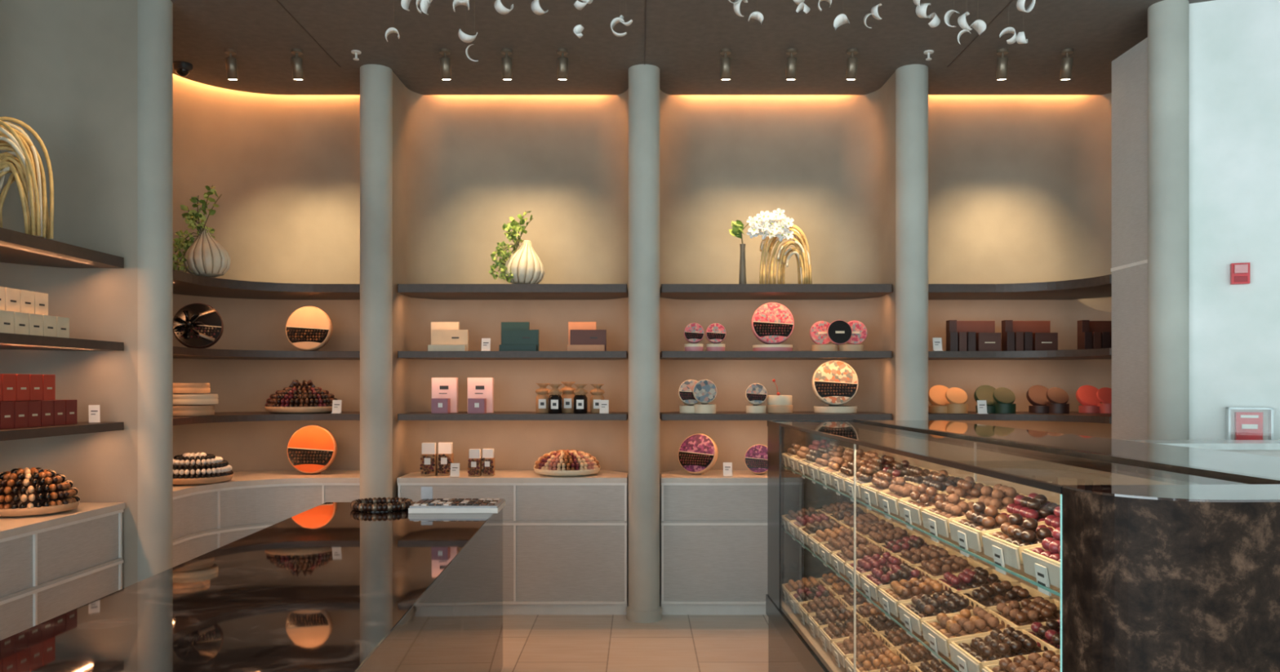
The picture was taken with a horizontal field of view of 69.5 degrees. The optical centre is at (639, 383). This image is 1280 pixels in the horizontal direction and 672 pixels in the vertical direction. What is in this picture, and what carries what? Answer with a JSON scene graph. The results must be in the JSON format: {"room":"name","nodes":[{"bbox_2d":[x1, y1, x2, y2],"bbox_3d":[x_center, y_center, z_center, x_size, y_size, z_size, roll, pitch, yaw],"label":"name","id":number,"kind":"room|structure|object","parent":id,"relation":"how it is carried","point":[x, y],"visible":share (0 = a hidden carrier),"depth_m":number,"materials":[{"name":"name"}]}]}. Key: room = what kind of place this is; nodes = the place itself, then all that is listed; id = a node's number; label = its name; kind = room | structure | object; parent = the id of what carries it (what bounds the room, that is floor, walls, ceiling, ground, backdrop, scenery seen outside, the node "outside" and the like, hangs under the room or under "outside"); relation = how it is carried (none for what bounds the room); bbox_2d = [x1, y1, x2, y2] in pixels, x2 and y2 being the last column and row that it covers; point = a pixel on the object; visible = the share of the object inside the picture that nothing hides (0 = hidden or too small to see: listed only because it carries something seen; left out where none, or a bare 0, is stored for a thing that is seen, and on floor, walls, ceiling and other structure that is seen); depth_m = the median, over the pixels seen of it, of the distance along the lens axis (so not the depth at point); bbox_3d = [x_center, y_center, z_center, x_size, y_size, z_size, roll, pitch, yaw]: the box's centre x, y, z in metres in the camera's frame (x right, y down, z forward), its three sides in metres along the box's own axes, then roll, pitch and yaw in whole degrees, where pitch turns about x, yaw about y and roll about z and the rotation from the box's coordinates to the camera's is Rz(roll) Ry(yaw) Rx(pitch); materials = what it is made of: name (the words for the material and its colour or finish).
{"room":"food shop","nodes":[
{"label":"food shop","id":0,"kind":"room"},
{"bbox_2d":[0,0,137,588],"bbox_3d":[-2.910,-0.310,3.127,0.580,3.700,3.455,0,0,0],"label":"wall","id":1,"kind":"structure","parent":0,"point":[68,68],"depth_m":4.84,"materials":[{"name":"beige paint"}]},
{"bbox_2d":[0,226,124,267],"bbox_3d":[-2.945,-0.632,3.415,0.490,0.055,2.830,0,0,0],"label":"display shelf","id":2,"kind":"object","parent":1,"relation":"attached to","point":[15,247],"visible":1,"depth_m":4.40,"materials":[{"name":"brown wood"}]},
{"bbox_2d":[0,116,53,239],"bbox_3d":[-2.941,-0.949,4.202,0.481,0.561,0.160,0,0,0],"label":"sculpture","id":3,"kind":"object","parent":2,"relation":"on","point":[24,162],"visible":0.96,"depth_m":4.19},
{"bbox_2d":[0,332,124,351],"bbox_3d":[-2.945,-0.194,3.415,0.490,0.044,2.830,0,0,0],"label":"display shelf","id":4,"kind":"object","parent":1,"relation":"attached to","point":[7,340],"visible":1,"depth_m":4.36,"materials":[{"name":"brown wood"}]},
{"bbox_2d":[0,286,69,337],"bbox_3d":[-2.894,-0.325,4.150,0.191,0.214,0.894,0,0,0],"label":"gift boxes","id":5,"kind":"object","parent":4,"relation":"on","point":[23,312],"visible":0.85,"depth_m":4.25},
{"bbox_2d":[0,422,124,440],"bbox_3d":[-2.945,0.221,3.415,0.490,0.042,2.830,0,0,0],"label":"display shelf","id":6,"kind":"object","parent":1,"relation":"attached to","point":[6,434],"visible":0.69,"depth_m":4.30,"materials":[{"name":"brown wood"}]},
{"bbox_2d":[0,373,77,429],"bbox_3d":[-2.849,0.077,4.168,0.141,0.242,0.778,0,0,0],"label":"gift boxes","id":7,"kind":"object","parent":6,"relation":"on","point":[26,400],"visible":1,"depth_m":4.24},
{"bbox_2d":[88,404,100,422],"bbox_3d":[-2.780,0.153,4.700,0.050,0.089,0.040,0,0,-34],"label":"price card","id":8,"kind":"object","parent":6,"relation":"on","point":[93,410],"visible":1,"depth_m":4.70,"materials":[{"name":"white paper"}]},
{"bbox_2d":[501,604,768,671],"bbox_3d":[0.500,1.590,2.100,7.800,0.100,9.400,0,0,0],"label":"floor","id":9,"kind":"structure","parent":0,"point":[531,642],"depth_m":5.46,"materials":[{"name":"tile"}]},
{"bbox_2d":[0,502,124,640],"bbox_3d":[-2.942,1.081,3.415,0.495,0.918,2.830,0,0,0],"label":"base cabinet","id":10,"kind":"object","parent":9,"relation":"on","point":[52,565],"visible":0.6,"depth_m":4.30,"materials":[{"name":"wood"}]},
{"bbox_2d":[0,466,79,516],"bbox_3d":[-2.950,0.513,4.440,0.438,0.214,0.438,0,0,-3],"label":"platter","id":11,"kind":"object","parent":10,"relation":"on","point":[33,491],"visible":1,"depth_m":4.33,"materials":[{"name":"black food"}]},
{"bbox_2d":[137,0,173,582],"bbox_3d":[-2.625,-0.260,4.955,0.230,3.600,0.230,0,0,0],"label":"column","id":12,"kind":"structure","parent":9,"relation":"on","point":[155,17],"depth_m":4.88,"materials":[{"name":"paint"}]},
{"bbox_2d":[0,502,502,671],"bbox_3d":[-1.147,1.090,3.054,0.955,0.900,3.900,0,0,-2],"label":"counter","id":13,"kind":"object","parent":9,"relation":"on","point":[327,586],"visible":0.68,"depth_m":2.83,"materials":[{"name":"black glass"}]},
{"bbox_2d":[350,497,413,511],"bbox_3d":[-1.320,0.617,4.720,0.312,0.044,0.296,0,0,0],"label":"tray","id":14,"kind":"object","parent":13,"relation":"on","point":[370,504],"visible":0.98,"depth_m":4.63,"materials":[{"name":"brown food"}]},
{"bbox_2d":[408,486,505,513],"bbox_3d":[-0.925,0.589,4.700,0.446,0.100,0.309,0,0,0],"label":"tray","id":15,"kind":"object","parent":13,"relation":"on","point":[427,504],"visible":1,"depth_m":4.57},
{"bbox_2d":[173,470,359,567],"bbox_3d":[-2.510,1.081,5.855,1.360,0.918,1.570,0,0,0],"label":"base cabinet","id":16,"kind":"object","parent":9,"relation":"on","point":[207,517],"visible":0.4,"depth_m":5.94,"materials":[{"name":"wood"}]},
{"bbox_2d":[173,452,233,484],"bbox_3d":[-2.800,0.527,5.800,0.448,0.184,0.448,0,0,-3],"label":"platter","id":17,"kind":"object","parent":16,"relation":"on","point":[193,468],"visible":0.83,"depth_m":5.67,"materials":[{"name":"black food"}]},
{"bbox_2d":[286,425,337,473],"bbox_3d":[-2.250,0.453,6.328,0.330,0.335,0.106,0,0,0],"label":"box","id":18,"kind":"object","parent":16,"relation":"on","point":[311,449],"visible":1,"depth_m":6.30,"materials":[{"name":"orange cardboard"}]},
{"bbox_2d":[360,64,392,498],"bbox_3d":[-1.730,-0.260,6.050,0.230,3.600,0.230,0,0,0],"label":"column","id":19,"kind":"structure","parent":9,"relation":"on","point":[375,80],"depth_m":5.96,"materials":[{"name":"paint"}]},
{"bbox_2d":[396,470,627,614],"bbox_3d":[-0.845,1.081,6.367,1.520,0.918,0.545,0,0,0],"label":"base cabinet","id":20,"kind":"object","parent":9,"relation":"on","point":[565,538],"visible":0.74,"depth_m":6.12,"materials":[{"name":"wood"}]},
{"bbox_2d":[419,442,453,475],"bbox_3d":[-1.377,0.510,6.258,0.210,0.220,0.114,0,0,0],"label":"gift bag","id":21,"kind":"object","parent":20,"relation":"on","point":[428,455],"visible":0.98,"depth_m":6.23,"materials":[{"name":"plastic"}]},
{"bbox_2d":[449,462,459,476],"bbox_3d":[-1.235,0.575,6.150,0.060,0.089,0.040,0,0,0],"label":"price card","id":22,"kind":"object","parent":20,"relation":"on","point":[455,467],"visible":1,"depth_m":6.16,"materials":[{"name":"white paper"}]},
{"bbox_2d":[467,448,494,475],"bbox_3d":[-1.070,0.530,6.228,0.173,0.180,0.114,0,0,0],"label":"gift bag","id":23,"kind":"object","parent":20,"relation":"on","point":[477,466],"visible":1,"depth_m":6.21,"materials":[{"name":"brown food"}]},
{"bbox_2d":[533,449,600,475],"bbox_3d":[-0.500,0.537,6.330,0.458,0.165,0.458,0,0,-29],"label":"platter","id":24,"kind":"object","parent":20,"relation":"on","point":[560,462],"visible":1,"depth_m":6.17,"materials":[{"name":"food"}]},
{"bbox_2d":[626,64,662,622],"bbox_3d":[0.027,-0.260,6.050,0.230,3.600,0.230,0,0,0],"label":"column","id":25,"kind":"structure","parent":9,"relation":"on","point":[643,606],"depth_m":5.96,"materials":[{"name":"paint"}]},
{"bbox_2d":[660,470,767,614],"bbox_3d":[0.905,1.081,6.367,1.530,0.918,0.545,0,0,0],"label":"base cabinet","id":26,"kind":"object","parent":9,"relation":"on","point":[713,525],"visible":0.41,"depth_m":6.12,"materials":[{"name":"wood"}]},
{"bbox_2d":[678,433,718,475],"bbox_3d":[0.397,0.489,6.322,0.281,0.291,0.141,0,0,27],"label":"box","id":27,"kind":"object","parent":26,"relation":"on","point":[698,453],"visible":0.99,"depth_m":6.29,"materials":[{"name":"cardboard"}]},
{"bbox_2d":[723,462,732,475],"bbox_3d":[0.590,0.575,6.200,0.060,0.089,0.040,0,0,0],"label":"price card","id":28,"kind":"object","parent":26,"relation":"on","point":[727,466],"visible":1,"depth_m":6.21,"materials":[{"name":"white paper"}]},
{"bbox_2d":[744,444,767,474],"bbox_3d":[0.818,0.519,6.305,0.200,0.212,0.103,0,0,17],"label":"box","id":29,"kind":"object","parent":26,"relation":"on","point":[756,456],"visible":0.83,"depth_m":6.28,"materials":[{"name":"cardboard"}]},
{"bbox_2d":[895,64,928,420],"bbox_3d":[1.783,-0.260,6.050,0.230,3.600,0.230,0,0,0],"label":"column","id":30,"kind":"structure","parent":9,"relation":"on","point":[911,80],"depth_m":5.96,"materials":[{"name":"paint"}]},
{"bbox_2d":[765,418,1279,671],"bbox_3d":[1.177,0.862,3.142,0.928,1.356,3.308,0,0,-2],"label":"display case","id":31,"kind":"object","parent":9,"relation":"on","point":[893,545],"depth_m":2.44,"materials":[{"name":"stone"}]},
{"bbox_2d":[1111,36,1147,439],"bbox_3d":[3.107,-0.200,5.348,0.545,3.480,0.415,0,0,0],"label":"wall","id":32,"kind":"structure","parent":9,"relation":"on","point":[1129,269],"depth_m":5.33,"materials":[{"name":"paint"}]},
{"bbox_2d":[1147,0,1189,439],"bbox_3d":[2.880,-0.260,5.030,0.220,3.600,0.220,0,0,0],"label":"column","id":33,"kind":"structure","parent":9,"relation":"on","point":[1168,20],"depth_m":4.95,"materials":[{"name":"paint"}]},
{"bbox_2d":[1127,440,1279,457],"bbox_3d":[3.120,0.910,4.460,1.560,1.260,0.280,0,0,0],"label":"countertop","id":34,"kind":"structure","parent":9,"relation":"on","point":[1264,447],"depth_m":4.34,"materials":[{"name":"stone"}]},
{"bbox_2d":[173,71,1111,604],"bbox_3d":[0.100,-0.320,5.850,6.600,3.720,1.600,0,0,0],"label":"wall","id":35,"kind":"structure","parent":0,"point":[1020,186],"depth_m":6.65,"materials":[{"name":"beige paint"}]},
{"bbox_2d":[173,269,359,299],"bbox_3d":[-2.510,-0.632,5.855,1.360,0.055,1.570,0,0,0],"label":"display shelf","id":36,"kind":"object","parent":35,"relation":"attached to","point":[184,283],"visible":0.67,"depth_m":6.09,"materials":[{"name":"brown wood"}]},
{"bbox_2d":[173,185,231,277],"bbox_3d":[-2.757,-0.958,5.800,0.344,0.578,0.274,0,0,0],"label":"vase","id":37,"kind":"object","parent":36,"relation":"on","point":[205,256],"visible":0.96,"depth_m":5.74,"materials":[{"name":"white ceramic"}]},
{"bbox_2d":[173,346,359,359],"bbox_3d":[-2.510,-0.194,5.855,1.360,0.044,1.570,0,0,0],"label":"display shelf","id":38,"kind":"object","parent":35,"relation":"attached to","point":[178,352],"visible":0.66,"depth_m":6.04,"materials":[{"name":"brown wood"}]},
{"bbox_2d":[173,302,223,348],"bbox_3d":[-2.830,-0.370,5.905,0.298,0.298,0.163,0,0,-23],"label":"box","id":39,"kind":"object","parent":38,"relation":"on","point":[195,325],"visible":1,"depth_m":5.90,"materials":[{"name":"brown cardboard"}]},
{"bbox_2d":[284,306,332,351],"bbox_3d":[-2.270,-0.376,6.327,0.310,0.316,0.104,0,0,0],"label":"box","id":40,"kind":"object","parent":38,"relation":"on","point":[308,328],"visible":1,"depth_m":6.30,"materials":[{"name":"orange cardboard"}]},
{"bbox_2d":[173,411,359,425],"bbox_3d":[-2.510,0.221,5.855,1.360,0.042,1.570,0,0,0],"label":"display shelf","id":41,"kind":"object","parent":35,"relation":"attached to","point":[242,415],"visible":0.62,"depth_m":6.03,"materials":[{"name":"brown wood"}]},
{"bbox_2d":[173,382,218,416],"bbox_3d":[-2.828,0.097,5.780,0.341,0.202,0.316,0,0,0],"label":"boxes","id":42,"kind":"object","parent":41,"relation":"on","point":[183,404],"visible":0.73,"depth_m":5.67},
{"bbox_2d":[264,379,337,413],"bbox_3d":[-2.305,0.084,6.300,0.479,0.226,0.479,0,0,0],"label":"platter","id":43,"kind":"object","parent":41,"relation":"on","point":[304,397],"visible":0.96,"depth_m":6.14,"materials":[{"name":"brown food"}]},
{"bbox_2d":[332,400,342,413],"bbox_3d":[-2.020,0.153,6.140,0.060,0.089,0.040,0,0,0],"label":"price card","id":44,"kind":"object","parent":41,"relation":"on","point":[336,404],"visible":1,"depth_m":6.15,"materials":[{"name":"white paper"}]},
{"bbox_2d":[397,284,627,299],"bbox_3d":[-0.845,-0.632,6.370,1.520,0.055,0.540,0,0,0],"label":"display shelf","id":45,"kind":"object","parent":35,"relation":"attached to","point":[434,291],"visible":1,"depth_m":6.10,"materials":[{"name":"brown wood"}]},
{"bbox_2d":[488,210,544,284],"bbox_3d":[-0.839,-0.929,6.299,0.375,0.520,0.282,0,0,0],"label":"vase","id":46,"kind":"object","parent":45,"relation":"on","point":[524,266],"visible":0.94,"depth_m":6.22,"materials":[{"name":"white ceramic"}]},
{"bbox_2d":[397,351,627,359],"bbox_3d":[-0.845,-0.194,6.370,1.520,0.044,0.540,0,0,0],"label":"display shelf","id":47,"kind":"object","parent":35,"relation":"attached to","point":[432,355],"visible":1,"depth_m":6.10,"materials":[{"name":"brown wood"}]},
{"bbox_2d":[427,321,468,351],"bbox_3d":[-1.300,-0.320,6.280,0.260,0.205,0.120,0,0,0],"label":"gift box","id":48,"kind":"object","parent":47,"relation":"on","point":[445,335],"visible":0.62,"depth_m":6.27,"materials":[{"name":"beige cardboard"}]},
{"bbox_2d":[480,337,490,351],"bbox_3d":[-1.040,-0.263,6.220,0.060,0.089,0.040,0,0,0],"label":"price card","id":49,"kind":"object","parent":47,"relation":"on","point":[486,342],"visible":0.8,"depth_m":6.22,"materials":[{"name":"white paper"}]},
{"bbox_2d":[498,321,538,351],"bbox_3d":[-0.820,-0.320,6.280,0.260,0.205,0.120,0,0,0],"label":"gift box","id":50,"kind":"object","parent":47,"relation":"on","point":[515,335],"visible":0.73,"depth_m":6.27,"materials":[{"name":"teal cardboard"}]},
{"bbox_2d":[567,321,606,351],"bbox_3d":[-0.360,-0.320,6.280,0.260,0.205,0.120,0,0,0],"label":"gift box","id":51,"kind":"object","parent":47,"relation":"on","point":[582,335],"visible":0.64,"depth_m":6.27,"materials":[{"name":"brown cardboard"}]},
{"bbox_2d":[397,411,627,420],"bbox_3d":[-0.845,0.221,6.370,1.520,0.042,0.540,0,0,0],"label":"display shelf","id":52,"kind":"object","parent":35,"relation":"attached to","point":[426,415],"visible":0.88,"depth_m":6.10,"materials":[{"name":"brown wood"}]},
{"bbox_2d":[431,377,457,413],"bbox_3d":[-1.338,0.079,6.269,0.170,0.240,0.182,0,0,0],"label":"gift boxes","id":53,"kind":"object","parent":52,"relation":"on","point":[444,399],"visible":1,"depth_m":6.30},
{"bbox_2d":[467,377,493,413],"bbox_3d":[-1.093,0.079,6.269,0.170,0.240,0.182,0,0,0],"label":"gift boxes","id":54,"kind":"object","parent":52,"relation":"on","point":[480,390],"visible":1,"depth_m":6.30},
{"bbox_2d":[535,382,604,413],"bbox_3d":[-0.476,0.093,6.252,0.472,0.211,0.205,0,0,0],"label":"jars","id":55,"kind":"object","parent":52,"relation":"on","point":[572,400],"visible":0.98,"depth_m":6.23},
{"bbox_2d":[599,400,608,413],"bbox_3d":[-0.240,0.153,6.170,0.060,0.089,0.040,0,0,0],"label":"price card","id":56,"kind":"object","parent":52,"relation":"on","point":[604,404],"visible":1,"depth_m":6.17,"materials":[{"name":"white paper"}]},
{"bbox_2d":[275,0,1013,67],"bbox_3d":[0.025,-2.058,4.500,3.956,0.003,3.000,0,0,0],"label":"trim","id":57,"kind":"structure","parent":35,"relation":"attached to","point":[276,0],"depth_m":5.44,"materials":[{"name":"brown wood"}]},
{"bbox_2d":[660,284,892,299],"bbox_3d":[0.905,-0.632,6.370,1.530,0.055,0.540,0,0,0],"label":"display shelf","id":58,"kind":"object","parent":35,"relation":"attached to","point":[677,291],"visible":1,"depth_m":6.10,"materials":[{"name":"brown wood"}]},
{"bbox_2d":[728,208,812,284],"bbox_3d":[0.889,-0.926,6.276,0.573,0.528,0.247,0,0,0],"label":"orchid arrangement","id":59,"kind":"object","parent":58,"relation":"on","point":[768,223],"visible":0.97,"depth_m":6.28,"materials":[{"name":"metal"}]},
{"bbox_2d":[660,351,892,359],"bbox_3d":[0.905,-0.194,6.370,1.530,0.044,0.540,0,0,0],"label":"display shelf","id":60,"kind":"object","parent":35,"relation":"attached to","point":[675,355],"visible":1,"depth_m":6.10,"materials":[{"name":"brown wood"}]},
{"bbox_2d":[684,323,704,351],"bbox_3d":[0.365,-0.315,6.240,0.136,0.192,0.128,0,0,0],"label":"box","id":61,"kind":"object","parent":60,"relation":"on","point":[694,333],"visible":0.97,"depth_m":6.21,"materials":[{"name":"pink cardboard"}]},
{"bbox_2d":[706,323,725,351],"bbox_3d":[0.515,-0.315,6.270,0.136,0.192,0.128,0,0,0],"label":"box","id":62,"kind":"object","parent":60,"relation":"on","point":[715,332],"visible":0.94,"depth_m":6.24,"materials":[{"name":"pink cardboard"}]},
{"bbox_2d":[751,302,794,351],"bbox_3d":[0.909,-0.389,6.320,0.290,0.340,0.273,0,0,0],"label":"box","id":63,"kind":"object","parent":60,"relation":"on","point":[772,323],"visible":0.98,"depth_m":6.29,"materials":[{"name":"pink cardboard"}]},
{"bbox_2d":[660,411,892,420],"bbox_3d":[0.905,0.221,6.370,1.530,0.042,0.540,0,0,0],"label":"display shelf","id":64,"kind":"object","parent":35,"relation":"attached to","point":[672,415],"visible":0.91,"depth_m":6.10,"materials":[{"name":"brown wood"}]},
{"bbox_2d":[678,379,698,413],"bbox_3d":[0.345,0.085,6.240,0.159,0.226,0.159,0,0,41],"label":"box","id":65,"kind":"object","parent":64,"relation":"on","point":[686,388],"visible":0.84,"depth_m":6.21,"materials":[{"name":"cardboard"}]},
{"bbox_2d":[693,379,716,413],"bbox_3d":[0.435,0.085,6.180,0.150,0.226,0.150,0,0,42],"label":"box","id":66,"kind":"object","parent":64,"relation":"on","point":[704,391],"visible":1,"depth_m":6.15,"materials":[{"name":"blue cardboard"}]},
{"bbox_2d":[745,383,767,413],"bbox_3d":[0.785,0.097,6.240,0.144,0.200,0.135,0,0,0],"label":"box","id":67,"kind":"object","parent":64,"relation":"on","point":[756,394],"visible":1,"depth_m":6.21,"materials":[{"name":"cardboard"}]},
{"bbox_2d":[766,378,792,413],"bbox_3d":[0.950,0.083,6.270,0.176,0.229,0.176,0,0,0],"label":"boxes","id":68,"kind":"object","parent":64,"relation":"on","point":[778,403],"visible":1,"depth_m":6.20},
{"bbox_2d":[812,360,858,413],"bbox_3d":[1.338,0.018,6.320,0.310,0.360,0.291,0,0,0],"label":"box","id":69,"kind":"object","parent":64,"relation":"on","point":[834,382],"visible":1,"depth_m":6.29,"materials":[{"name":"cardboard"}]},
{"bbox_2d":[928,274,1111,299],"bbox_3d":[2.640,-0.632,6.103,1.480,0.055,1.075,0,0,0],"label":"display shelf","id":70,"kind":"object","parent":35,"relation":"attached to","point":[1100,286],"visible":0.66,"depth_m":6.10,"materials":[{"name":"brown wood"}]},
{"bbox_2d":[928,347,1111,359],"bbox_3d":[2.640,-0.194,6.103,1.480,0.044,1.075,0,0,0],"label":"display shelf","id":71,"kind":"object","parent":35,"relation":"attached to","point":[1092,353],"visible":0.65,"depth_m":6.10,"materials":[{"name":"brown wood"}]},
{"bbox_2d":[932,337,942,351],"bbox_3d":[1.985,-0.263,6.150,0.060,0.089,0.040,0,0,0],"label":"price card","id":72,"kind":"object","parent":71,"relation":"on","point":[937,342],"visible":1,"depth_m":6.16,"materials":[{"name":"white paper"}]},
{"bbox_2d":[946,320,1000,351],"bbox_3d":[2.260,-0.325,6.289,0.360,0.215,0.222,0,0,0],"label":"boxes","id":73,"kind":"object","parent":71,"relation":"on","point":[961,335],"visible":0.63,"depth_m":6.18},
{"bbox_2d":[1001,320,1057,351],"bbox_3d":[2.640,-0.325,6.289,0.360,0.215,0.222,0,0,0],"label":"boxes","id":74,"kind":"object","parent":71,"relation":"on","point":[1016,335],"visible":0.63,"depth_m":6.18},
{"bbox_2d":[1077,320,1111,349],"bbox_3d":[3.160,-0.325,6.289,0.360,0.215,0.222,0,0,0],"label":"boxes","id":75,"kind":"object","parent":71,"relation":"on","point":[1091,334],"visible":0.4,"depth_m":6.21},
{"bbox_2d":[928,411,1111,423],"bbox_3d":[2.640,0.221,6.103,1.480,0.042,1.075,0,0,0],"label":"display shelf","id":76,"kind":"object","parent":35,"relation":"attached to","point":[1073,416],"visible":0.62,"depth_m":6.07,"materials":[{"name":"brown wood"}]},
{"bbox_2d":[928,385,968,413],"bbox_3d":[2.081,0.103,6.257,0.242,0.188,0.255,0,0,0],"label":"tins","id":77,"kind":"object","parent":76,"relation":"on","point":[944,399],"visible":0.98,"depth_m":6.21},
{"bbox_2d":[977,400,988,413],"bbox_3d":[2.250,0.153,6.060,0.060,0.089,0.040,0,0,0],"label":"price card","id":78,"kind":"object","parent":76,"relation":"on","point":[981,404],"visible":1,"depth_m":6.07,"materials":[{"name":"white paper"}]},
{"bbox_2d":[973,385,1015,413],"bbox_3d":[2.401,0.103,6.257,0.242,0.188,0.255,0,0,0],"label":"tins","id":79,"kind":"object","parent":76,"relation":"on","point":[999,400],"visible":0.93,"depth_m":6.21},
{"bbox_2d":[1026,385,1069,413],"bbox_3d":[2.761,0.103,6.257,0.242,0.188,0.255,0,0,0],"label":"tins","id":80,"kind":"object","parent":76,"relation":"on","point":[1044,400],"visible":1,"depth_m":6.21},
{"bbox_2d":[1075,385,1111,413],"bbox_3d":[3.101,0.103,6.257,0.242,0.188,0.255,0,0,0],"label":"tins","id":81,"kind":"object","parent":76,"relation":"on","point":[1091,397],"visible":0.84,"depth_m":6.23},
{"bbox_2d":[170,0,1213,94],"bbox_3d":[0.500,-2.085,1.990,7.600,0.050,9.180,0,0,0],"label":"ceiling","id":82,"kind":"structure","parent":0,"point":[685,39],"depth_m":5.60,"materials":[{"name":"paint"}]},
{"bbox_2d":[173,61,192,76],"bbox_3d":[-2.950,-2.025,5.950,0.120,0.084,0.120,0,0,0],"label":"security camera","id":83,"kind":"object","parent":82,"relation":"attached to","point":[183,68],"visible":0.99,"depth_m":5.92,"materials":[{"name":"black plastic"}]},
{"bbox_2d":[224,48,238,79],"bbox_3d":[-2.529,-1.971,5.713,0.069,0.179,0.093,0,0,0],"label":"ceiling spotlight","id":84,"kind":"object","parent":82,"relation":"attached to","point":[232,73],"depth_m":5.69,"materials":[{"name":"brown metal"}]},
{"bbox_2d":[291,48,303,79],"bbox_3d":[-2.120,-1.971,5.713,0.068,0.179,0.093,0,0,0],"label":"ceiling spotlight","id":85,"kind":"object","parent":82,"relation":"attached to","point":[296,62],"depth_m":5.69,"materials":[{"name":"metal"}]},
{"bbox_2d":[351,49,360,60],"bbox_3d":[-1.760,-2.035,5.720,0.060,0.050,0.060,0,0,0],"label":"sprinkler","id":86,"kind":"object","parent":82,"relation":"attached to","point":[356,52],"visible":1,"depth_m":5.71,"materials":[{"name":"white metal"}]},
{"bbox_2d":[439,48,451,79],"bbox_3d":[-1.204,-1.971,5.713,0.071,0.179,0.093,0,0,0],"label":"ceiling spotlight","id":87,"kind":"object","parent":82,"relation":"attached to","point":[445,62],"depth_m":5.69,"materials":[{"name":"metal"}]},
{"bbox_2d":[501,48,512,79],"bbox_3d":[-0.824,-1.971,5.713,0.068,0.179,0.093,0,0,0],"label":"ceiling spotlight","id":88,"kind":"object","parent":82,"relation":"attached to","point":[506,62],"depth_m":5.69,"materials":[{"name":"brown metal"}]},
{"bbox_2d":[556,48,568,79],"bbox_3d":[-0.479,-1.971,5.713,0.070,0.179,0.093,0,0,0],"label":"ceiling spotlight","id":89,"kind":"object","parent":82,"relation":"attached to","point":[562,62],"depth_m":5.69,"materials":[{"name":"metal"}]},
{"bbox_2d":[385,0,1035,61],"bbox_3d":[0.336,-1.830,4.501,3.130,0.460,0.313,0,0,0],"label":"mobile","id":90,"kind":"object","parent":82,"relation":"hanging from","point":[980,25],"visible":1,"depth_m":4.48,"materials":[{"name":"white metal"}]},
{"bbox_2d":[720,48,731,79],"bbox_3d":[0.530,-1.971,5.713,0.070,0.179,0.093,0,0,0],"label":"ceiling spotlight","id":91,"kind":"object","parent":82,"relation":"attached to","point":[725,62],"depth_m":5.69,"materials":[{"name":"brown metal"}]},
{"bbox_2d":[785,48,797,79],"bbox_3d":[0.937,-1.971,5.713,0.068,0.179,0.093,0,0,0],"label":"ceiling spotlight","id":92,"kind":"object","parent":82,"relation":"attached to","point":[791,62],"depth_m":5.69,"materials":[{"name":"brown metal"}]},
{"bbox_2d":[845,48,857,79],"bbox_3d":[1.311,-1.971,5.713,0.072,0.179,0.093,0,0,0],"label":"ceiling spotlight","id":93,"kind":"object","parent":82,"relation":"attached to","point":[851,62],"depth_m":5.69,"materials":[{"name":"brown metal"}]},
{"bbox_2d":[923,49,933,60],"bbox_3d":[1.790,-2.035,5.720,0.060,0.050,0.060,0,0,0],"label":"sprinkler","id":94,"kind":"object","parent":82,"relation":"attached to","point":[927,52],"visible":1,"depth_m":5.71,"materials":[{"name":"white metal"}]},
{"bbox_2d":[995,48,1008,79],"bbox_3d":[2.242,-1.971,5.712,0.073,0.179,0.093,0,0,0],"label":"ceiling spotlight","id":95,"kind":"object","parent":82,"relation":"attached to","point":[1002,62],"depth_m":5.69,"materials":[{"name":"metal"}]},
{"bbox_2d":[1059,48,1073,79],"bbox_3d":[2.640,-1.971,5.713,0.069,0.179,0.093,0,0,0],"label":"ceiling spotlight","id":96,"kind":"object","parent":82,"relation":"attached to","point":[1066,66],"depth_m":5.69,"materials":[{"name":"metal"}]},
{"bbox_2d":[1189,0,1279,439],"bbox_3d":[3.565,-0.310,1.320,1.270,3.700,7.640,0,0,0],"label":"wall","id":97,"kind":"structure","parent":0,"point":[1234,45],"depth_m":4.93,"materials":[{"name":"paint"}]},
{"bbox_2d":[1230,262,1249,284],"bbox_3d":[3.180,-0.584,4.887,0.084,0.110,0.050,0,0,22],"label":"fire alarm strobe","id":98,"kind":"object","parent":97,"relation":"attached to","point":[1239,272],"visible":1,"depth_m":4.87,"materials":[{"name":"red plastic"}]},
{"bbox_2d":[1226,407,1273,439],"bbox_3d":[3.211,0.225,4.862,0.200,0.200,0.072,0,0,22],"label":"alarm pull station","id":99,"kind":"object","parent":97,"relation":"attached to","point":[1242,423],"visible":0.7,"depth_m":4.86,"materials":[{"name":"red plastic"}]}
]}

